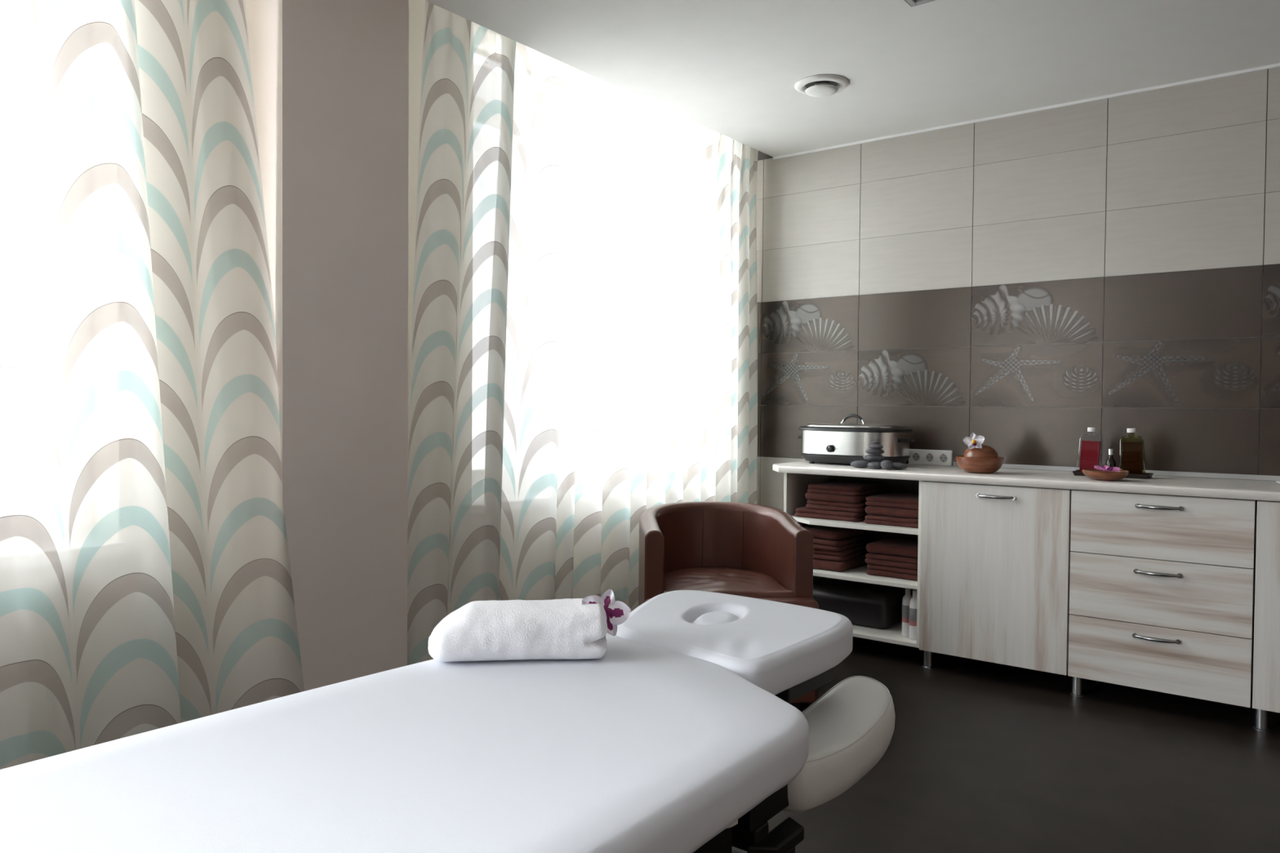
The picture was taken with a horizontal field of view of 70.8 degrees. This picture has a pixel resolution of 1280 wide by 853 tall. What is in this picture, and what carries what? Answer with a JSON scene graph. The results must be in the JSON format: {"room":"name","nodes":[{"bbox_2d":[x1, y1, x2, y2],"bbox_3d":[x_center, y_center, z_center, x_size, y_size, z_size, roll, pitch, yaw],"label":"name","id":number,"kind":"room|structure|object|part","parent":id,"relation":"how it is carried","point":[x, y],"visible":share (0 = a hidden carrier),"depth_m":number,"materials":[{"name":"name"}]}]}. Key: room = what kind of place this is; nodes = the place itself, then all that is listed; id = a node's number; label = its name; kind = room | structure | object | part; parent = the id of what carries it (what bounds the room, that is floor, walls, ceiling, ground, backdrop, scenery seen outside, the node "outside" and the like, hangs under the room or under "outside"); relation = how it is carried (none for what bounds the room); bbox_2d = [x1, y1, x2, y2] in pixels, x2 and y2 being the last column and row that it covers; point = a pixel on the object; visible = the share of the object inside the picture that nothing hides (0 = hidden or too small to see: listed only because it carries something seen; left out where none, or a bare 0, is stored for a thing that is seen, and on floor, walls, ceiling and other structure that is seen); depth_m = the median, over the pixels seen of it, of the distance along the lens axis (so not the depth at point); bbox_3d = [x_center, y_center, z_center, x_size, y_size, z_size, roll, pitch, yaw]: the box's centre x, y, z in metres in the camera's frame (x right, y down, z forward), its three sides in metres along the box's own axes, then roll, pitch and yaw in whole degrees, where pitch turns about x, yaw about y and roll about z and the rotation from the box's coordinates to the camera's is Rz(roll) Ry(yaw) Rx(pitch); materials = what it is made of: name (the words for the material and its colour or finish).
{"room":"spa","nodes":[
{"label":"spa","id":0,"kind":"room"},
{"bbox_2d":[245,0,408,691],"bbox_3d":[-1.069,-0.293,3.064,0.267,2.780,0.477,1,2,38],"label":"wall pillar","id":1,"kind":"structure","parent":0,"point":[331,77],"depth_m":2.96,"materials":[{"name":"beige paint"}]},
{"bbox_2d":[408,0,425,417],"bbox_3d":[-2.082,-0.282,2.222,0.300,2.780,8.200,1,2,38],"label":"wall","id":2,"kind":"structure","parent":0,"point":[416,7],"depth_m":3.50,"materials":[{"name":"beige paint"}]},
{"bbox_2d":[425,0,1279,156],"bbox_3d":[0.061,-1.594,0.537,5.700,0.288,8.200,1,2,38],"label":"ceiling","id":3,"kind":"structure","parent":0,"point":[732,68],"depth_m":3.62,"materials":[{"name":"white paint"}]},
{"bbox_2d":[0,0,304,769],"bbox_3d":[-1.623,-0.282,2.234,0.182,2.762,1.748,1,2,38],"label":"curtain","id":4,"kind":"object","parent":3,"relation":"hanging from","point":[146,582],"visible":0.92,"depth_m":2.49,"materials":[{"name":"fabric"}]},
{"bbox_2d":[407,0,758,665],"bbox_3d":[-0.114,-0.313,4.215,0.136,2.762,2.496,1,2,38],"label":"curtain","id":5,"kind":"object","parent":3,"relation":"hanging from","point":[584,353],"visible":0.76,"depth_m":3.85,"materials":[{"name":"fabric"}]},
{"bbox_2d":[794,74,848,97],"bbox_3d":[0.805,-1.499,3.994,0.236,0.040,0.236,1,2,38],"label":"ceiling vent","id":6,"kind":"object","parent":3,"relation":"in","point":[820,85],"visible":1,"depth_m":3.96,"materials":[{"name":"white paint"}]},
{"bbox_2d":[906,0,933,6],"bbox_3d":[1.025,-1.522,2.799,0.596,0.060,0.596,1,2,38],"label":"ceiling lamp","id":7,"kind":"object","parent":3,"relation":"attached to","point":[913,2],"visible":1,"depth_m":3.18,"materials":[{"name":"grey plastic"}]},
{"bbox_2d":[732,636,1279,852],"bbox_3d":[0.100,1.220,0.678,5.700,0.120,8.400,1,2,38],"label":"floor","id":8,"kind":"structure","parent":0,"point":[980,757],"depth_m":2.91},
{"bbox_2d":[0,590,895,852],"bbox_3d":[-0.389,0.776,1.127,0.782,0.740,2.382,1,2,38],"label":"table","id":9,"kind":"object","parent":8,"relation":"on","point":[685,735],"visible":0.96,"depth_m":1.23,"materials":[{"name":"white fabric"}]},
{"bbox_2d":[429,599,608,662],"bbox_3d":[-0.226,0.380,1.694,0.330,0.101,0.153,0,1,-6],"label":"rolled towel","id":10,"kind":"object","parent":9,"relation":"on","point":[531,629],"visible":0.99,"depth_m":1.63,"materials":[{"name":"white fabric"}]},
{"bbox_2d":[582,589,631,635],"bbox_3d":[-0.062,0.350,1.689,0.092,0.085,0.044,0,1,-18],"label":"flower","id":11,"kind":"object","parent":10,"relation":"attached to","point":[617,612],"visible":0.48,"depth_m":1.70,"materials":[{"name":"white plant"}]},
{"bbox_2d":[616,590,853,695],"bbox_3d":[0.164,0.443,1.889,0.490,0.099,0.410,1,2,38],"label":"cushion","id":12,"kind":"object","parent":9,"relation":"on","point":[778,647],"depth_m":1.79,"materials":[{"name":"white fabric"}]},
{"bbox_3d":[-0.459,0.762,1.035,0.480,0.050,1.590,1,2,38],"label":"rail","id":13,"kind":"part","parent":9,"relation":"part of","materials":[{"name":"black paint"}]},
{"bbox_2d":[638,501,818,710],"bbox_3d":[0.328,0.721,3.781,0.669,0.745,0.716,0,1,-4],"label":"tub chair","id":14,"kind":"object","parent":8,"relation":"on","point":[744,549],"visible":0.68,"depth_m":3.85,"materials":[{"name":"brown leather"}]},
{"bbox_2d":[663,567,794,598],"bbox_3d":[0.328,0.652,3.781,0.568,0.072,0.556,0,1,-4],"label":"seat cushion","id":15,"kind":"object","parent":14,"relation":"on","point":[750,582],"depth_m":3.67,"materials":[{"name":"brown leather"}]},
{"bbox_3d":[0.350,0.863,3.470,0.669,0.395,0.085,0,1,-4],"label":"panel","id":16,"kind":"part","parent":14,"relation":"part of","materials":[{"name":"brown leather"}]},
{"bbox_2d":[783,472,922,648],"bbox_3d":[1.146,0.657,4.527,0.760,0.852,0.578,1,2,38],"label":"open shelf unit","id":17,"kind":"object","parent":8,"relation":"on","point":[796,486],"visible":0.14,"depth_m":4.40,"materials":[{"name":"laminate"}]},
{"bbox_3d":[0.885,0.604,4.796,0.016,0.762,0.473,1,2,38],"label":"panel","id":18,"kind":"part","parent":17,"relation":"part of","materials":[{"name":"laminate"}]},
{"bbox_2d":[795,506,868,522],"bbox_3d":[1.026,0.437,4.607,0.360,0.044,0.364,1,2,38],"label":"folded towel","id":19,"kind":"object","parent":17,"relation":"on","point":[803,512],"visible":0.45,"depth_m":4.45,"materials":[{"name":"brown fabric"}]},
{"bbox_2d":[805,499,869,512],"bbox_3d":[1.056,0.392,4.590,0.311,0.046,0.358,1,2,38],"label":"folded towel","id":20,"kind":"object","parent":19,"relation":"on","point":[860,507],"visible":0.44,"depth_m":4.44,"materials":[{"name":"brown fabric"}]},
{"bbox_2d":[803,491,884,502],"bbox_3d":[1.045,0.352,4.588,0.305,0.034,0.367,1,2,38],"label":"folded towel","id":21,"kind":"object","parent":20,"relation":"on","point":[815,496],"visible":0.48,"depth_m":4.44,"materials":[{"name":"brown fabric"}]},
{"bbox_2d":[808,480,884,496],"bbox_3d":[1.052,0.314,4.591,0.287,0.042,0.351,1,2,38],"label":"folded towel","id":22,"kind":"object","parent":21,"relation":"on","point":[833,487],"visible":1,"depth_m":4.49,"materials":[{"name":"brown fabric"}]},
{"bbox_2d":[813,554,867,571],"bbox_3d":[0.993,0.683,4.607,0.280,0.050,0.376,1,2,38],"label":"folded towel","id":23,"kind":"object","parent":17,"relation":"on","point":[822,564],"visible":0.33,"depth_m":4.45,"materials":[{"name":"brown fabric"}]},
{"bbox_2d":[813,543,868,561],"bbox_3d":[0.993,0.633,4.610,0.271,0.048,0.364,1,2,38],"label":"folded towel","id":24,"kind":"object","parent":23,"relation":"on","point":[849,553],"visible":0.37,"depth_m":4.46,"materials":[{"name":"brown fabric"}]},
{"bbox_2d":[813,533,867,551],"bbox_3d":[0.982,0.584,4.609,0.250,0.050,0.372,1,2,38],"label":"folded towel","id":25,"kind":"object","parent":24,"relation":"on","point":[860,540],"visible":0.52,"depth_m":4.46,"materials":[{"name":"brown fabric"}]},
{"bbox_2d":[804,524,865,540],"bbox_3d":[0.983,0.536,4.616,0.245,0.045,0.364,1,2,38],"label":"folded towel","id":26,"kind":"object","parent":25,"relation":"on","point":[831,533],"visible":0.63,"depth_m":4.49,"materials":[{"name":"brown fabric"}]},
{"bbox_3d":[1.147,0.471,4.522,0.727,0.018,0.572,1,2,38],"label":"shelf","id":27,"kind":"part","parent":17,"relation":"part of","materials":[{"name":"laminate"}]},
{"bbox_2d":[813,578,905,629],"bbox_3d":[1.092,0.891,4.562,0.460,0.165,0.300,1,2,38],"label":"box","id":28,"kind":"object","parent":17,"relation":"on","point":[867,605],"visible":0.71,"depth_m":4.42,"materials":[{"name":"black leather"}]},
{"bbox_3d":[1.145,0.720,4.528,0.727,0.018,0.572,1,2,38],"label":"shelf","id":29,"kind":"part","parent":17,"relation":"part of","materials":[{"name":"laminate"}]},
{"bbox_3d":[1.323,0.599,4.753,0.728,0.743,0.004,1,2,38],"label":"panel","id":30,"kind":"part","parent":17,"relation":"part of","materials":[{"name":"grey wood"}]},
{"bbox_3d":[1.143,0.984,4.534,0.727,0.018,0.572,1,2,38],"label":"shelf","id":31,"kind":"part","parent":17,"relation":"part of","materials":[{"name":"laminate"}]},
{"bbox_2d":[865,564,917,581],"bbox_3d":[1.296,0.689,4.392,0.290,0.052,0.358,1,2,38],"label":"folded towel","id":32,"kind":"object","parent":17,"relation":"on","point":[873,570],"visible":0.28,"depth_m":4.26,"materials":[{"name":"brown fabric"}]},
{"bbox_2d":[865,552,917,569],"bbox_3d":[1.297,0.638,4.393,0.293,0.050,0.359,1,2,38],"label":"folded towel","id":33,"kind":"object","parent":32,"relation":"on","point":[873,558],"visible":0.36,"depth_m":4.26,"materials":[{"name":"brown fabric"}]},
{"bbox_2d":[866,536,918,558],"bbox_3d":[1.297,0.587,4.391,0.291,0.050,0.355,1,2,38],"label":"folded towel","id":34,"kind":"object","parent":33,"relation":"on","point":[898,546],"visible":0.73,"depth_m":4.29,"materials":[{"name":"brown fabric"}]},
{"bbox_2d":[864,514,918,528],"bbox_3d":[1.297,0.446,4.378,0.298,0.040,0.376,1,2,38],"label":"folded towel","id":35,"kind":"object","parent":17,"relation":"on","point":[870,519],"visible":0.27,"depth_m":4.23,"materials":[{"name":"brown fabric"}]},
{"bbox_2d":[864,505,918,519],"bbox_3d":[1.299,0.403,4.379,0.295,0.045,0.367,1,2,38],"label":"folded towel","id":36,"kind":"object","parent":35,"relation":"on","point":[871,510],"visible":0.34,"depth_m":4.24,"materials":[{"name":"brown fabric"}]},
{"bbox_2d":[865,492,918,509],"bbox_3d":[1.300,0.359,4.381,0.298,0.042,0.360,1,2,38],"label":"folded towel","id":37,"kind":"object","parent":36,"relation":"on","point":[892,500],"visible":0.66,"depth_m":4.28,"materials":[{"name":"brown fabric"}]},
{"bbox_2d":[902,588,912,636],"bbox_3d":[1.257,0.870,4.225,0.052,0.226,0.052,1,2,38],"label":"lotion bottle","id":38,"kind":"object","parent":17,"relation":"on","point":[906,598],"visible":0.67,"depth_m":4.21,"materials":[{"name":"white plastic"}]},
{"bbox_2d":[902,617,909,622],"bbox_3d":[1.244,0.906,4.209,0.041,0.022,0.010,1,2,38],"label":"label","id":39,"kind":"object","parent":38,"relation":"attached to","point":[904,620],"depth_m":4.20,"materials":[{"name":"red"}]},
{"bbox_2d":[908,590,917,640],"bbox_3d":[1.272,0.871,4.162,0.052,0.226,0.052,1,2,38],"label":"lotion bottle","id":40,"kind":"object","parent":17,"relation":"on","point":[913,603],"visible":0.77,"depth_m":4.14,"materials":[{"name":"white plastic"}]},
{"bbox_2d":[909,620,916,626],"bbox_3d":[1.258,0.907,4.147,0.041,0.022,0.010,1,2,38],"label":"label","id":41,"kind":"object","parent":40,"relation":"attached to","point":[912,623],"depth_m":4.14,"materials":[{"name":"red paper"}]},
{"bbox_3d":[1.441,0.620,4.298,0.016,0.762,0.578,1,2,38],"label":"panel","id":42,"kind":"part","parent":17,"relation":"part of","materials":[{"name":"laminate"}]},
{"bbox_2d":[919,480,1071,675],"bbox_3d":[1.674,0.671,4.083,0.620,0.852,0.633,1,2,38],"label":"base cabinet","id":43,"kind":"object","parent":8,"relation":"on","point":[995,559],"visible":0.78,"depth_m":3.85,"materials":[{"name":"grey wood"}]},
{"bbox_3d":[1.310,1.050,4.091,0.052,0.090,0.052,1,2,38],"label":"leg","id":44,"kind":"part","parent":43,"relation":"part of","materials":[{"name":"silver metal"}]},
{"bbox_3d":[1.508,0.300,3.828,0.164,0.018,0.036,1,2,38],"label":"handle","id":45,"kind":"part","parent":43,"relation":"part of","materials":[{"name":"silver metal"}]},
{"bbox_2d":[772,461,1279,501],"bbox_3d":[1.864,0.222,3.954,2.690,0.056,0.628,1,2,38],"label":"countertop","id":46,"kind":"structure","parent":43,"relation":"on","point":[1213,486],"depth_m":3.82,"materials":[{"name":"laminate"}]},
{"bbox_2d":[798,413,915,463],"bbox_3d":[1.102,0.065,4.631,0.611,0.260,0.364,2,2,41],"label":"slow cooker","id":47,"kind":"object","parent":46,"relation":"on","point":[842,442],"visible":0.9,"depth_m":4.49,"materials":[{"name":"metal"}]},
{"bbox_3d":[0.956,0.112,4.532,0.037,0.037,0.021,2,2,41],"label":"control knob","id":48,"kind":"part","parent":47,"relation":"part of","materials":[{"name":"black plastic"}]},
{"bbox_3d":[1.093,-0.045,4.616,0.114,0.041,0.017,2,2,41],"label":"lid handle","id":49,"kind":"part","parent":47,"relation":"part of","materials":[{"name":"black plastic"}]},
{"bbox_3d":[1.105,-0.007,4.632,0.500,0.016,0.294,2,2,41],"label":"lid","id":50,"kind":"part","parent":47,"relation":"part of","materials":[{"name":"metal"}]},
{"bbox_3d":[1.322,0.070,4.447,0.037,0.017,0.124,2,2,41],"label":"handle","id":51,"kind":"part","parent":47,"relation":"part of","materials":[{"name":"black plastic"}]},
{"bbox_2d":[850,460,869,467],"bbox_3d":[1.068,0.182,4.358,0.095,0.036,0.070,1,1,32],"label":"stone","id":52,"kind":"object","parent":46,"relation":"on","point":[858,464],"visible":0.96,"depth_m":4.33,"materials":[{"name":"grey stone"}]},
{"bbox_2d":[867,461,882,468],"bbox_3d":[1.125,0.184,4.294,0.077,0.036,0.067,1,1,21],"label":"stone","id":53,"kind":"object","parent":46,"relation":"on","point":[873,464],"visible":0.87,"depth_m":4.27,"materials":[{"name":"grey stone"}]},
{"bbox_2d":[863,454,884,461],"bbox_3d":[1.119,0.149,4.311,0.098,0.030,0.073,1,1,26],"label":"stone","id":54,"kind":"object","parent":53,"relation":"on","point":[868,457],"visible":1,"depth_m":4.29,"materials":[{"name":"grey stone"}]},
{"bbox_2d":[865,448,884,454],"bbox_3d":[1.124,0.120,4.307,0.090,0.026,0.069,0,1,-2],"label":"stone","id":55,"kind":"object","parent":54,"relation":"on","point":[873,451],"visible":1,"depth_m":4.28,"materials":[{"name":"grey stone"}]},
{"bbox_2d":[868,444,883,448],"bbox_3d":[1.129,0.096,4.304,0.068,0.021,0.057,1,1,21],"label":"stone","id":56,"kind":"object","parent":55,"relation":"on","point":[873,446],"visible":1,"depth_m":4.28,"materials":[{"name":"grey stone"}]},
{"bbox_2d":[880,460,893,470],"bbox_3d":[1.161,0.181,4.231,0.059,0.046,0.055,0,2,-34],"label":"stone","id":57,"kind":"object","parent":46,"relation":"on","point":[886,464],"visible":1,"depth_m":4.21,"materials":[{"name":"grey stone"}]},
{"bbox_2d":[893,462,906,469],"bbox_3d":[1.221,0.187,4.260,0.084,0.034,0.054,1,1,26],"label":"stone","id":58,"kind":"object","parent":46,"relation":"on","point":[897,465],"visible":0.83,"depth_m":4.24,"materials":[{"name":"grey stone"}]},
{"bbox_2d":[955,455,1004,473],"bbox_3d":[1.546,0.174,4.097,0.206,0.073,0.206,1,2,38],"label":"bowl","id":59,"kind":"object","parent":46,"relation":"on","point":[970,464],"visible":0.94,"depth_m":4.02,"materials":[{"name":"brown wood"}]},
{"bbox_2d":[963,444,998,457],"bbox_3d":[1.550,0.140,4.094,0.148,0.118,0.148,1,2,38],"label":"ball","id":60,"kind":"object","parent":59,"relation":"in","point":[986,451],"visible":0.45,"depth_m":4.04,"materials":[{"name":"brown wood"}]},
{"bbox_2d":[962,432,984,449],"bbox_3d":[1.504,0.067,4.061,0.090,0.078,0.052,1,2,36],"label":"flower","id":61,"kind":"object","parent":60,"relation":"on","point":[972,442],"visible":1,"depth_m":4.06,"materials":[{"name":"white plant"}]},
{"bbox_2d":[1082,468,1128,480],"bbox_3d":[1.921,0.201,3.717,0.172,0.041,0.172,1,2,38],"label":"bowl","id":62,"kind":"object","parent":46,"relation":"on","point":[1093,473],"visible":0.94,"depth_m":3.66,"materials":[{"name":"brown wood"}]},
{"bbox_2d":[1093,465,1120,471],"bbox_3d":[1.927,0.177,3.697,0.097,0.033,0.088,0,1,-26],"label":"flower","id":63,"kind":"object","parent":62,"relation":"in","point":[1106,468],"visible":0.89,"depth_m":3.70,"materials":[{"name":"pink plant"}]},
{"bbox_2d":[1071,470,1153,479],"bbox_3d":[2.058,0.209,3.921,0.300,0.020,0.130,1,2,38],"label":"tray","id":64,"kind":"object","parent":46,"relation":"on","point":[1077,473],"visible":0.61,"depth_m":3.83,"materials":[{"name":"black wood"}]},
{"bbox_2d":[1079,427,1100,471],"bbox_3d":[1.982,0.108,3.967,0.100,0.207,0.046,1,2,33],"label":"oil bottle","id":65,"kind":"object","parent":64,"relation":"on","point":[1090,450],"visible":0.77,"depth_m":3.96,"materials":[{"name":"red glass"}]},
{"bbox_2d":[1105,448,1115,467],"bbox_3d":[2.043,0.154,3.906,0.040,0.114,0.040,1,2,38],"label":"dropper bottle","id":66,"kind":"object","parent":64,"relation":"on","point":[1110,462],"visible":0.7,"depth_m":3.90,"materials":[{"name":"brown glass"}]},
{"bbox_3d":[2.043,0.167,3.907,0.040,0.088,0.040,1,2,38],"label":"glass","id":67,"kind":"part","parent":66,"relation":"part of","materials":[{"name":"black"}]},
{"bbox_2d":[1121,428,1142,474],"bbox_3d":[2.115,0.111,3.863,0.100,0.207,0.046,1,2,33],"label":"oil bottle","id":68,"kind":"object","parent":64,"relation":"on","point":[1131,451],"visible":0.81,"depth_m":3.85,"materials":[{"name":"brown glass"}]},
{"bbox_2d":[1067,489,1257,707],"bbox_3d":[2.166,0.684,3.701,0.622,0.852,0.633,1,2,38],"label":"base cabinet","id":69,"kind":"object","parent":8,"relation":"on","point":[1162,587],"visible":0.94,"depth_m":3.46,"materials":[{"name":"grey wood"}]},
{"bbox_3d":[1.802,1.062,3.710,0.052,0.090,0.052,1,2,38],"label":"leg","id":70,"kind":"part","parent":69,"relation":"part of","materials":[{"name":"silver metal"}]},
{"bbox_3d":[1.985,0.820,3.465,0.164,0.018,0.036,1,2,38],"label":"handle","id":71,"kind":"part","parent":69,"relation":"part of","materials":[{"name":"silver metal"}]},
{"bbox_3d":[1.987,0.567,3.460,0.164,0.018,0.036,1,2,38],"label":"handle","id":72,"kind":"part","parent":69,"relation":"part of","materials":[{"name":"silver metal"}]},
{"bbox_3d":[1.990,0.311,3.454,0.164,0.018,0.036,1,2,38],"label":"handle","id":73,"kind":"part","parent":69,"relation":"part of","materials":[{"name":"silver metal"}]},
{"bbox_3d":[1.998,0.900,3.491,0.618,0.251,0.018,1,2,38],"label":"drawer","id":74,"kind":"part","parent":69,"relation":"part of","materials":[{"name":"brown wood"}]},
{"bbox_3d":[2.001,0.644,3.486,0.618,0.255,0.018,1,2,38],"label":"drawer","id":75,"kind":"part","parent":69,"relation":"part of","materials":[{"name":"brown wood"}]},
{"bbox_3d":[2.003,0.389,3.480,0.618,0.248,0.018,1,2,38],"label":"drawer","id":76,"kind":"part","parent":69,"relation":"part of","materials":[{"name":"brown wood"}]},
{"bbox_2d":[1252,500,1279,732],"bbox_3d":[2.659,0.696,3.319,0.618,0.852,0.633,1,2,38],"label":"base cabinet","id":77,"kind":"object","parent":8,"relation":"on","point":[1266,658],"visible":0.98,"depth_m":3.26,"materials":[{"name":"grey wood"}]},
{"bbox_3d":[2.296,1.075,3.326,0.052,0.090,0.052,1,2,38],"label":"leg","id":78,"kind":"part","parent":77,"relation":"part of","materials":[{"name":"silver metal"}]},
{"bbox_2d":[755,66,1279,511],"bbox_3d":[2.625,-0.281,3.882,5.700,2.780,0.204,1,2,38],"label":"wall","id":79,"kind":"structure","parent":0,"point":[1027,283],"depth_m":4.29,"materials":[{"name":"beige tile"}]},
{"bbox_2d":[908,448,952,466],"bbox_3d":[1.496,0.158,4.629,0.225,0.078,0.012,1,2,38],"label":"power socket","id":80,"kind":"object","parent":79,"relation":"attached to","point":[917,456],"visible":0.98,"depth_m":4.62,"materials":[{"name":"white plastic"}]},
{"bbox_2d":[911,452,919,461],"bbox_3d":[1.433,0.157,4.672,0.045,0.045,0.003,1,2,38],"label":"outlet","id":81,"kind":"object","parent":80,"relation":"attached to","point":[915,455],"depth_m":4.67,"materials":[{"name":"white plastic"}]},
{"bbox_2d":[924,453,933,462],"bbox_3d":[1.489,0.159,4.628,0.045,0.045,0.003,1,2,38],"label":"outlet","id":82,"kind":"object","parent":80,"relation":"attached to","point":[929,457],"depth_m":4.63,"materials":[{"name":"white plastic"}]},
{"bbox_2d":[938,453,947,462],"bbox_3d":[1.545,0.160,4.584,0.045,0.045,0.003,1,2,38],"label":"outlet","id":83,"kind":"object","parent":80,"relation":"attached to","point":[942,457],"depth_m":4.59,"materials":[{"name":"white plastic"}]},
{"bbox_2d":[773,62,1279,159],"bbox_3d":[2.715,-1.491,3.658,4.933,0.012,0.010,1,2,38],"label":"trim","id":84,"kind":"structure","parent":79,"relation":"attached to","point":[1270,66],"depth_m":4.26,"materials":[{"name":"white plastic"}]}
]}

